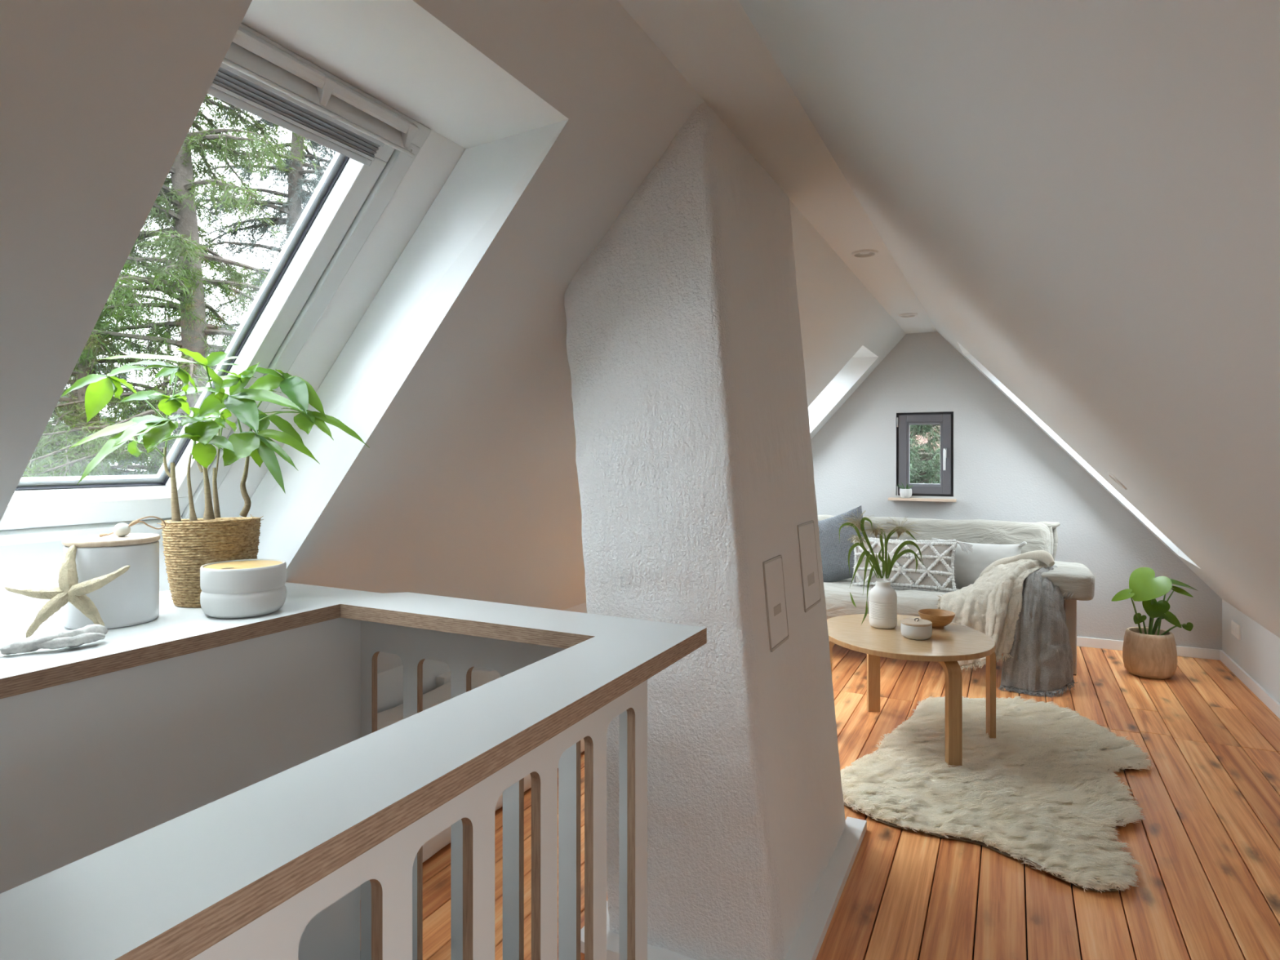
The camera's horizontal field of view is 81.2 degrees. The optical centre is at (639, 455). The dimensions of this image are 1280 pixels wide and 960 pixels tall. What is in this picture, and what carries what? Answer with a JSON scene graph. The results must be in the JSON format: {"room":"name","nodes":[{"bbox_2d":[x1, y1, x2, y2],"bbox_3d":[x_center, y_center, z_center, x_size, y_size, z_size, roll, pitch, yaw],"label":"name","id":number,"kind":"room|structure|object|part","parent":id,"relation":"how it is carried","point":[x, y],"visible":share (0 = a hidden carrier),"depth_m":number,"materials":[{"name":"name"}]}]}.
{"room":"attic living room","nodes":[
{"label":"attic living room","id":0,"kind":"room"},
{"bbox_2d":[0,617,359,959],"bbox_3d":[-1.346,2.116,0.593,0.018,3.468,2.860,0,0,26],"label":"wall","id":1,"kind":"structure","parent":0,"point":[89,766],"depth_m":1.45,"materials":[{"name":"grey paint"}]},
{"bbox_2d":[0,582,381,698],"bbox_3d":[-1.552,0.366,0.699,0.556,0.032,2.967,0,0,26],"label":"window ledge","id":2,"kind":"object","parent":1,"relation":"on","point":[177,631],"visible":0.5,"depth_m":1.46,"materials":[{"name":"grey laminate"}]},
{"bbox_2d":[0,624,107,654],"bbox_3d":[-1.050,0.331,1.344,0.054,0.036,0.157,0,0,43],"label":"driftwood","id":3,"kind":"object","parent":2,"relation":"on","point":[89,633],"visible":1,"depth_m":1.34,"materials":[{"name":"white wood"}]},
{"bbox_2d":[4,544,130,637],"bbox_3d":[-1.114,0.261,1.462,0.237,0.167,0.074,0,0,-12],"label":"starfish","id":4,"kind":"object","parent":2,"relation":"on","point":[68,589],"visible":0.98,"depth_m":1.45,"materials":[{"name":"beige"}]},
{"bbox_2d":[62,515,165,629],"bbox_3d":[-1.114,0.239,1.577,0.170,0.221,0.170,0,0,26],"label":"ceramic jar","id":5,"kind":"object","parent":2,"relation":"on","point":[131,598],"visible":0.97,"depth_m":1.52,"materials":[{"name":"grey ceramic"}]},
{"bbox_3d":[-1.114,0.177,1.576,0.170,0.012,0.170,0,0,26],"label":"lid","id":6,"kind":"part","parent":5,"relation":"part of","materials":[{"name":"brown wood"}]},
{"bbox_3d":[-1.083,0.149,1.596,0.117,0.041,0.028,0,0,-30],"label":"cord","id":7,"kind":"part","parent":5,"relation":"part of","materials":[{"name":"beige fabric"}]},
{"bbox_2d":[160,516,261,608],"bbox_3d":[-1.029,0.249,1.795,0.210,0.202,0.207,0,0,26],"label":"basket","id":8,"kind":"object","parent":2,"relation":"on","point":[193,543],"depth_m":1.71,"materials":[{"name":"beige wicker"}]},
{"bbox_2d":[60,347,369,608],"bbox_3d":[-0.979,0.063,1.711,0.576,0.574,0.401,0,0,-42],"label":"potted plant","id":9,"kind":"object","parent":2,"relation":"on","point":[193,543],"visible":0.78,"depth_m":1.69,"materials":[{"name":"green plant"}]},
{"bbox_3d":[-1.111,0.015,1.755,0.021,0.072,0.007,0,0,-1],"label":"stem","id":10,"kind":"part","parent":9,"relation":"part of","materials":[{"name":"brown plant"}]},
{"bbox_3d":[-1.091,0.086,1.756,0.022,0.141,0.019,0,0,26],"label":"stem","id":11,"kind":"part","parent":9,"relation":"part of","materials":[{"name":"brown plant"}]},
{"bbox_3d":[-1.071,0.074,1.786,0.022,0.164,0.017,0,0,26],"label":"stem","id":12,"kind":"part","parent":9,"relation":"part of","materials":[{"name":"brown plant"}]},
{"bbox_3d":[-1.038,-0.006,1.755,0.025,0.090,0.007,0,0,1],"label":"stem","id":13,"kind":"part","parent":9,"relation":"part of","materials":[{"name":"green plant"}]},
{"bbox_3d":[-1.002,0.078,1.735,0.024,0.139,0.024,0,0,-45],"label":"stem","id":14,"kind":"part","parent":9,"relation":"part of","materials":[{"name":"brown plant"}]},
{"bbox_3d":[-1.018,0.089,1.796,0.017,0.121,0.014,0,0,26],"label":"stem","id":15,"kind":"part","parent":9,"relation":"part of","materials":[{"name":"brown plant"}]},
{"bbox_3d":[-1.016,-0.009,1.795,0.012,0.126,0.004,0,0,0],"label":"stem","id":16,"kind":"part","parent":9,"relation":"part of","materials":[{"name":"brown plant"}]},
{"bbox_3d":[-0.935,0.025,1.776,0.033,0.240,0.016,0,0,-4],"label":"stem","id":17,"kind":"part","parent":9,"relation":"part of","materials":[{"name":"brown plant"}]},
{"bbox_2d":[200,559,286,618],"bbox_3d":[-0.886,0.296,1.671,0.170,0.108,0.170,0,0,26],"label":"lidded pot","id":18,"kind":"object","parent":2,"relation":"on","point":[242,588],"visible":1,"depth_m":1.60,"materials":[{"name":"grey ceramic"}]},
{"bbox_3d":[-0.886,0.248,1.671,0.158,0.008,0.158,0,0,26],"label":"lid","id":19,"kind":"part","parent":18,"relation":"part of","materials":[{"name":"brown wood"}]},
{"bbox_2d":[0,0,906,679],"bbox_3d":[-0.733,-0.063,2.088,1.804,1.952,8.884,0,0,26],"label":"wall","id":20,"kind":"structure","parent":0,"point":[455,377],"depth_m":1.70,"materials":[{"name":"white paint"}]},
{"bbox_2d":[0,532,164,564],"bbox_3d":[-1.347,0.214,1.783,0.058,0.048,0.790,0,0,26],"label":"trim","id":21,"kind":"structure","parent":20,"relation":"attached to","point":[26,553],"depth_m":1.68,"materials":[{"name":"white paint"}]},
{"bbox_2d":[0,547,169,616],"bbox_3d":[-1.350,0.301,1.785,0.051,0.127,0.790,0,0,26],"label":"trim","id":22,"kind":"structure","parent":20,"relation":"attached to","point":[38,574],"depth_m":1.68,"materials":[{"name":"white paint"}]},
{"bbox_2d":[360,602,586,719],"bbox_3d":[-0.527,1.198,4.198,0.120,0.704,4.324,0,0,26],"label":"wall","id":23,"kind":"structure","parent":0,"point":[389,682],"depth_m":3.11,"materials":[{"name":"white paint"}]},
{"bbox_2d":[617,0,937,333],"bbox_3d":[0.169,-0.943,1.639,0.250,0.120,8.884,0,0,26],"label":"ceiling","id":24,"kind":"structure","parent":0,"point":[714,45],"depth_m":1.97,"materials":[{"name":"white paint"}]},
{"bbox_2d":[850,248,878,257],"bbox_3d":[0.977,-0.880,3.247,0.116,0.010,0.116,0,0,26],"label":"recessed light","id":25,"kind":"object","parent":24,"relation":"in","point":[856,254],"visible":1,"depth_m":3.25,"materials":[{"name":"grey"}]},
{"bbox_2d":[897,313,917,317],"bbox_3d":[1.677,-0.880,4.670,0.116,0.010,0.116,0,0,26],"label":"recessed light","id":26,"kind":"object","parent":24,"relation":"in","point":[903,315],"visible":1,"depth_m":4.67,"materials":[{"name":"grey metal"}]},
{"bbox_2d":[360,644,1279,959],"bbox_3d":[0.181,1.390,1.633,3.636,0.281,8.284,0,0,26],"label":"floor","id":27,"kind":"structure","parent":0,"point":[1206,846],"depth_m":2.31,"materials":[{"name":"brown wood"}]},
{"bbox_2d":[360,670,584,900],"bbox_3d":[-0.656,1.113,3.009,0.667,0.283,1.808,0,0,26],"label":"mattress","id":28,"kind":"object","parent":27,"relation":"on","point":[442,694],"visible":0.02,"depth_m":2.93,"materials":[{"name":"white fabric"}]},
{"bbox_2d":[360,670,501,737],"bbox_3d":[-0.763,1.050,2.891,0.580,0.156,1.252,0,0,26],"label":"duvet","id":29,"kind":"object","parent":28,"relation":"on","point":[442,694],"depth_m":3.07,"materials":[{"name":"white fabric"}]},
{"bbox_2d":[564,102,845,959],"bbox_3d":[0.206,0.110,2.251,0.669,2.320,0.866,0,0,26],"label":"chimney breast","id":30,"kind":"object","parent":27,"relation":"on","point":[694,460],"visible":0.81,"depth_m":1.89,"materials":[{"name":"white paint"}]},
{"bbox_3d":[0.356,0.389,2.004,0.044,0.218,0.160,0,0,26],"label":"inspection door","id":31,"kind":"part","parent":30,"relation":"part of","materials":[{"name":"white paint"}]},
{"bbox_3d":[0.522,0.340,2.347,0.047,0.250,0.192,0,0,26],"label":"inspection door","id":32,"kind":"part","parent":30,"relation":"part of","materials":[{"name":"white paint"}]},
{"bbox_2d":[580,816,866,959],"bbox_3d":[0.295,1.235,2.194,0.560,0.030,0.960,0,0,26],"label":"baseboard","id":33,"kind":"structure","parent":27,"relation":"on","point":[807,942],"depth_m":2.00,"materials":[{"name":"white paint"}]},
{"bbox_2d":[817,514,1094,675],"bbox_3d":[1.600,0.832,4.794,2.243,0.836,0.958,0,0,26],"label":"sofa","id":34,"kind":"object","parent":27,"relation":"on","point":[1075,580],"visible":0.2,"depth_m":4.67,"materials":[{"name":"grey fabric"}]},
{"bbox_2d":[817,505,866,582],"bbox_3d":[1.296,0.622,4.988,0.620,0.585,0.226,0,0,26],"label":"cushion","id":35,"kind":"object","parent":34,"relation":"on","point":[834,555],"visible":0.34,"depth_m":4.91,"materials":[{"name":"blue fabric"}]},
{"bbox_3d":[1.478,0.930,4.737,2.033,0.234,0.717,0,0,26],"label":"seat","id":36,"kind":"part","parent":34,"relation":"part of","materials":[{"name":"beige fabric"}]},
{"bbox_2d":[850,536,973,592],"bbox_3d":[1.647,0.682,4.675,0.655,0.334,0.165,0,0,26],"label":"cushion","id":37,"kind":"object","parent":34,"relation":"on","point":[936,573],"visible":0.68,"depth_m":4.59,"materials":[{"name":"beige fabric"}]},
{"bbox_3d":[1.667,0.647,5.143,2.050,0.466,0.243,0,0,26],"label":"backrest","id":38,"kind":"part","parent":34,"relation":"part of","materials":[{"name":"beige fabric"}]},
{"bbox_2d":[931,537,1026,589],"bbox_3d":[2.081,0.689,4.611,0.552,0.340,0.170,0,0,26],"label":"cushion","id":39,"kind":"object","parent":34,"relation":"on","point":[968,568],"visible":0.28,"depth_m":4.57,"materials":[{"name":"fabric"}]},
{"bbox_2d":[935,550,1054,672],"bbox_3d":[2.019,0.852,4.248,0.676,0.625,0.438,0,0,-35],"label":"throw","id":40,"kind":"object","parent":34,"relation":"on","point":[991,606],"visible":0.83,"depth_m":4.11,"materials":[{"name":"fabric"}]},
{"bbox_2d":[999,565,1076,697],"bbox_3d":[2.202,0.923,4.147,0.350,0.628,0.557,0,0,26],"label":"throw","id":41,"kind":"object","parent":34,"relation":"on","point":[1040,662],"visible":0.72,"depth_m":3.98,"materials":[{"name":"fabric"}]},
{"bbox_3d":[2.414,0.736,4.382,0.410,0.199,0.602,0,0,26],"label":"armrest","id":42,"kind":"part","parent":34,"relation":"part of","materials":[{"name":"beige fabric"}]},
{"bbox_3d":[2.466,1.015,4.279,0.065,0.470,0.040,0,0,26],"label":"leg","id":43,"kind":"part","parent":34,"relation":"part of","materials":[{"name":"brown wood"}]},
{"bbox_2d":[840,696,1153,892],"bbox_3d":[1.464,1.232,3.045,0.955,0.028,1.677,0,0,36],"label":"sheepskin rug","id":44,"kind":"object","parent":27,"relation":"on","point":[1045,793],"visible":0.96,"depth_m":2.73,"materials":[{"name":"beige fur"}]},
{"bbox_2d":[826,613,995,767],"bbox_3d":[1.157,1.012,3.280,0.733,0.475,0.761,0,0,26],"label":"coffee table","id":45,"kind":"object","parent":44,"relation":"on","point":[951,644],"visible":0.71,"depth_m":3.11,"materials":[{"name":"brown wood"}]},
{"bbox_3d":[0.911,1.024,3.338,0.150,0.453,0.058,0,0,13],"label":"leg","id":46,"kind":"part","parent":45,"relation":"part of","materials":[{"name":"brown wood"}]},
{"bbox_3d":[1.146,1.024,3.596,0.058,0.453,0.150,0,0,-2],"label":"leg","id":47,"kind":"part","parent":45,"relation":"part of","materials":[{"name":"brown wood"}]},
{"bbox_2d":[839,510,923,629],"bbox_3d":[1.114,0.525,3.385,0.396,0.500,0.150,0,0,-8],"label":"vase","id":48,"kind":"object","parent":45,"relation":"on","point":[882,597],"visible":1,"depth_m":3.37,"materials":[{"name":"white ceramic"}]},
{"bbox_3d":[0.975,0.659,3.409,0.059,0.080,0.006,0,0,-42],"label":"grass blade","id":49,"kind":"part","parent":48,"relation":"part of","materials":[{"name":"green plant"}]},
{"bbox_3d":[0.995,0.430,3.401,0.172,0.254,0.009,0,0,10],"label":"grass blade","id":50,"kind":"part","parent":48,"relation":"part of","materials":[{"name":"green plant"}]},
{"bbox_3d":[1.008,0.703,3.337,0.015,0.089,0.115,0,0,29],"label":"grass blade","id":51,"kind":"part","parent":48,"relation":"part of","materials":[{"name":"green plant"}]},
{"bbox_3d":[1.025,0.519,3.410,0.133,0.179,0.009,0,0,22],"label":"grass blade","id":52,"kind":"part","parent":48,"relation":"part of","materials":[{"name":"green plant"}]},
{"bbox_3d":[1.016,0.474,3.379,0.160,0.166,0.010,0,0,-11],"label":"grass blade","id":53,"kind":"part","parent":48,"relation":"part of","materials":[{"name":"green plant"}]},
{"bbox_3d":[1.047,0.416,3.378,0.085,0.281,0.067,0,0,26],"label":"grass blade","id":54,"kind":"part","parent":48,"relation":"part of","materials":[{"name":"green plant"}]},
{"bbox_3d":[1.042,0.531,3.360,0.130,0.182,0.014,0,0,-33],"label":"grass blade","id":55,"kind":"part","parent":48,"relation":"part of","materials":[{"name":"green plant"}]},
{"bbox_3d":[1.048,0.568,3.350,0.136,0.170,0.013,0,0,-41],"label":"grass blade","id":56,"kind":"part","parent":48,"relation":"part of","materials":[{"name":"green plant"}]},
{"bbox_3d":[1.085,0.498,3.395,0.030,0.117,0.013,0,0,45],"label":"grass blade","id":57,"kind":"part","parent":48,"relation":"part of","materials":[{"name":"green plant"}]},
{"bbox_3d":[1.108,0.486,3.420,0.030,0.140,0.060,0,0,-2],"label":"grass blade","id":58,"kind":"part","parent":48,"relation":"part of","materials":[{"name":"green plant"}]},
{"bbox_3d":[1.109,0.443,3.413,0.022,0.226,0.049,0,0,26],"label":"grass blade","id":59,"kind":"part","parent":48,"relation":"part of","materials":[{"name":"green plant"}]},
{"bbox_3d":[1.108,0.443,3.364,0.011,0.227,0.055,0,0,26],"label":"grass blade","id":60,"kind":"part","parent":48,"relation":"part of","materials":[{"name":"green plant"}]},
{"bbox_3d":[1.131,0.499,3.395,0.015,0.115,0.028,0,0,42],"label":"grass blade","id":61,"kind":"part","parent":48,"relation":"part of","materials":[{"name":"green plant"}]},
{"bbox_3d":[1.186,0.438,3.389,0.133,0.236,0.068,0,0,26],"label":"grass blade","id":62,"kind":"part","parent":48,"relation":"part of","materials":[{"name":"green plant"}]},
{"bbox_3d":[1.194,0.468,3.359,0.152,0.176,0.018,0,0,26],"label":"grass blade","id":63,"kind":"part","parent":48,"relation":"part of","materials":[{"name":"green plant"}]},
{"bbox_3d":[1.215,0.491,3.415,0.140,0.131,0.126,0,0,26],"label":"grass blade","id":64,"kind":"part","parent":48,"relation":"part of","materials":[{"name":"green plant"}]},
{"bbox_3d":[1.262,0.491,3.412,0.013,0.099,0.056,0,0,26],"label":"grass blade","id":65,"kind":"part","parent":48,"relation":"part of","materials":[{"name":"green plant"}]},
{"bbox_2d":[900,617,932,639],"bbox_3d":[1.180,0.734,3.188,0.126,0.082,0.126,0,0,26],"label":"jar","id":66,"kind":"object","parent":45,"relation":"on","point":[917,628],"visible":1,"depth_m":3.14,"materials":[{"name":"grey ceramic"}]},
{"bbox_3d":[1.180,0.711,3.188,0.126,0.010,0.126,0,0,26],"label":"lid","id":67,"kind":"part","parent":66,"relation":"part of","materials":[{"name":"brown wood"}]},
{"bbox_2d":[918,608,955,628],"bbox_3d":[1.342,0.741,3.378,0.157,0.068,0.157,0,0,26],"label":"wooden bowl","id":68,"kind":"object","parent":45,"relation":"on","point":[940,619],"visible":0.89,"depth_m":3.34,"materials":[{"name":"brown wood"}]},
{"bbox_3d":[1.214,1.024,2.982,0.058,0.453,0.150,0,0,-11],"label":"leg","id":69,"kind":"part","parent":45,"relation":"part of","materials":[{"name":"brown wood"}]},
{"bbox_3d":[1.455,1.024,3.237,0.150,0.453,0.058,0,0,8],"label":"leg","id":70,"kind":"part","parent":45,"relation":"part of","materials":[{"name":"brown wood"}]},
{"bbox_2d":[1111,567,1198,679],"bbox_3d":[2.979,0.947,4.303,0.450,0.607,0.257,0,0,-27],"label":"potted plant","id":71,"kind":"object","parent":27,"relation":"on","point":[1150,652],"visible":1,"depth_m":4.24,"materials":[{"name":"green plant"}]},
{"bbox_2d":[1122,626,1177,679],"bbox_3d":[2.914,1.125,4.269,0.260,0.249,0.256,0,0,26],"label":"pot","id":72,"kind":"object","parent":71,"relation":"attached to","point":[1148,652],"depth_m":4.18,"materials":[{"name":"brown wood"}]},
{"bbox_2d":[737,0,1279,638],"bbox_3d":[1.067,-0.082,1.191,1.797,1.916,8.884,0,0,26],"label":"sloped ceiling","id":73,"kind":"structure","parent":0,"point":[1081,198],"depth_m":1.00,"materials":[{"name":"white paint"}]},
{"bbox_2d":[1106,471,1127,489],"bbox_3d":[2.273,0.116,3.554,0.082,0.087,0.116,0,0,23],"label":"ceiling spotlight","id":74,"kind":"object","parent":73,"relation":"attached to","point":[1111,476],"visible":1,"depth_m":3.52,"materials":[{"name":"grey"}]},
{"bbox_2d":[810,331,1222,658],"bbox_3d":[2.096,0.183,5.474,4.036,2.733,0.300,0,0,26],"label":"wall","id":75,"kind":"structure","parent":0,"point":[1006,468],"depth_m":5.13,"materials":[{"name":"grey paint"}]},
{"bbox_2d":[888,497,956,502],"bbox_3d":[2.009,0.311,5.319,0.451,0.018,0.095,0,0,26],"label":"board","id":76,"kind":"object","parent":75,"relation":"attached to","point":[889,498],"visible":1,"depth_m":5.28,"materials":[{"name":"brown wood"}]},
{"bbox_2d":[897,482,913,497],"bbox_3d":[1.899,0.244,5.358,0.103,0.115,0.085,0,0,-12],"label":"succulent","id":77,"kind":"object","parent":76,"relation":"on","point":[906,492],"visible":1,"depth_m":5.33,"materials":[{"name":"white ceramic"}]},
{"bbox_2d":[899,488,911,497],"bbox_3d":[1.909,0.269,5.360,0.085,0.067,0.083,0,0,26],"label":"pot","id":78,"kind":"object","parent":77,"relation":"attached to","point":[904,492],"depth_m":5.33,"materials":[{"name":"grey ceramic"}]},
{"bbox_2d":[896,411,953,496],"bbox_3d":[2.045,-0.011,5.362,0.386,0.603,0.145,0,0,26],"label":"window","id":79,"kind":"structure","parent":75,"relation":"in","point":[904,420],"depth_m":5.35,"materials":[{"name":"grey"}]},
{"bbox_3d":[1.902,-0.013,5.475,0.030,0.601,0.070,0,0,26],"label":"frame","id":80,"kind":"part","parent":79,"relation":"part of","materials":[{"name":"grey"}]},
{"bbox_3d":[1.921,-0.013,5.448,0.056,0.569,0.073,0,0,26],"label":"sash","id":81,"kind":"part","parent":79,"relation":"part of","materials":[{"name":"grey"}]},
{"bbox_3d":[2.054,-0.269,5.381,0.242,0.056,0.073,0,0,26],"label":"sash","id":82,"kind":"part","parent":79,"relation":"part of","materials":[{"name":"grey metal"}]},
{"bbox_3d":[2.062,-0.298,5.396,0.326,0.030,0.070,0,0,26],"label":"frame","id":83,"kind":"part","parent":79,"relation":"part of","materials":[{"name":"grey metal"}]},
{"bbox_3d":[2.054,0.244,5.381,0.242,0.056,0.073,0,0,26],"label":"sash","id":84,"kind":"part","parent":79,"relation":"part of","materials":[{"name":"grey metal"}]},
{"bbox_3d":[2.062,0.273,5.396,0.326,0.030,0.070,0,0,26],"label":"frame","id":85,"kind":"part","parent":79,"relation":"part of","materials":[{"name":"grey metal"}]},
{"bbox_3d":[2.147,0.026,5.258,0.018,0.148,0.050,0,0,26],"label":"handle","id":86,"kind":"part","parent":79,"relation":"part of","materials":[{"name":"silver metal"}]},
{"bbox_3d":[2.188,-0.013,5.315,0.056,0.569,0.073,0,0,26],"label":"sash","id":87,"kind":"part","parent":79,"relation":"part of","materials":[{"name":"grey"}]},
{"bbox_3d":[2.221,-0.013,5.316,0.030,0.601,0.070,0,0,26],"label":"frame","id":88,"kind":"part","parent":79,"relation":"part of","materials":[{"name":"grey"}]},
{"bbox_2d":[1076,636,1219,660],"bbox_3d":[2.020,1.219,5.336,3.422,0.062,0.014,0,0,26],"label":"baseboard","id":89,"kind":"structure","parent":75,"relation":"attached to","point":[1186,651],"depth_m":4.79,"materials":[{"name":"white paint"}]},
{"bbox_2d":[1222,599,1279,702],"bbox_3d":[1.773,1.198,0.839,0.120,0.704,8.284,0,0,26],"label":"wall","id":90,"kind":"structure","parent":0,"point":[1257,652],"depth_m":3.98,"materials":[{"name":"white paint"}]},
{"bbox_2d":[1231,619,1240,639],"bbox_3d":[3.414,0.996,4.277,0.010,0.081,0.162,0,0,26],"label":"wall socket","id":91,"kind":"object","parent":90,"relation":"attached to","point":[1235,627],"visible":1,"depth_m":4.26,"materials":[{"name":"white plastic"}]},
{"bbox_2d":[1219,649,1279,718],"bbox_3d":[1.713,1.219,0.869,0.014,0.062,8.284,0,0,26],"label":"baseboard","id":92,"kind":"structure","parent":90,"relation":"attached to","point":[1264,695],"depth_m":3.96,"materials":[{"name":"white paint"}]},
{"label":"outside","id":93,"kind":"structure","parent":0,"visible":0},
{"label":"ground","id":94,"kind":"structure","parent":93,"visible":0},
{"bbox_2d":[24,364,147,476],"bbox_3d":[-13.479,0.982,17.706,4.941,9.872,4.929,0,0,15],"label":"spruce","id":95,"kind":"object","parent":94,"relation":"on","point":[74,392],"visible":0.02,"depth_m":18.10,"materials":[{"name":"green plant"}]},
{"bbox_2d":[26,154,232,476],"bbox_3d":[-7.286,-0.145,9.767,5.310,12.011,5.010,0,0,-18],"label":"spruce tree","id":96,"kind":"object","parent":94,"relation":"on","point":[102,344],"visible":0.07,"depth_m":9.62,"materials":[{"name":"green plant"}]},
{"bbox_2d":[110,316,182,475],"bbox_3d":[-16.313,0.616,26.048,4.472,11.133,4.981,0,0,43],"label":"spruce","id":97,"kind":"object","parent":94,"relation":"on","point":[168,320],"visible":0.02,"depth_m":25.53,"materials":[{"name":"green plant"}]},
{"bbox_2d":[22,93,319,477],"bbox_3d":[-5.348,-1.645,9.013,5.108,15.018,5.960,0,0,-21],"label":"spruce tree","id":98,"kind":"object","parent":94,"relation":"on","point":[181,240],"visible":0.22,"depth_m":8.77,"materials":[{"name":"green plant"}]},
{"bbox_2d":[142,104,336,473],"bbox_3d":[-5.501,-2.146,12.025,4.747,16.012,4.981,0,0,-23],"label":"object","id":99,"kind":"object","parent":94,"relation":"on","point":[298,198],"visible":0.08,"depth_m":11.86,"materials":[{"name":"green plant"}]},
{"bbox_2d":[910,424,940,484],"bbox_3d":[3.257,2.156,8.943,2.483,7.416,2.440,0,0,-19],"label":"pine tree","id":100,"kind":"object","parent":94,"relation":"on","point":[927,473],"visible":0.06,"depth_m":8.54,"materials":[{"name":"green plant"}]},
{"bbox_2d":[911,425,940,484],"bbox_3d":[6.222,1.492,13.603,7.400,8.715,4.100,0,0,26],"label":"sky","id":101,"kind":"structure","parent":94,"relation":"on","point":[922,438],"depth_m":12.21,"materials":[{"name":"grey"}]}
]}

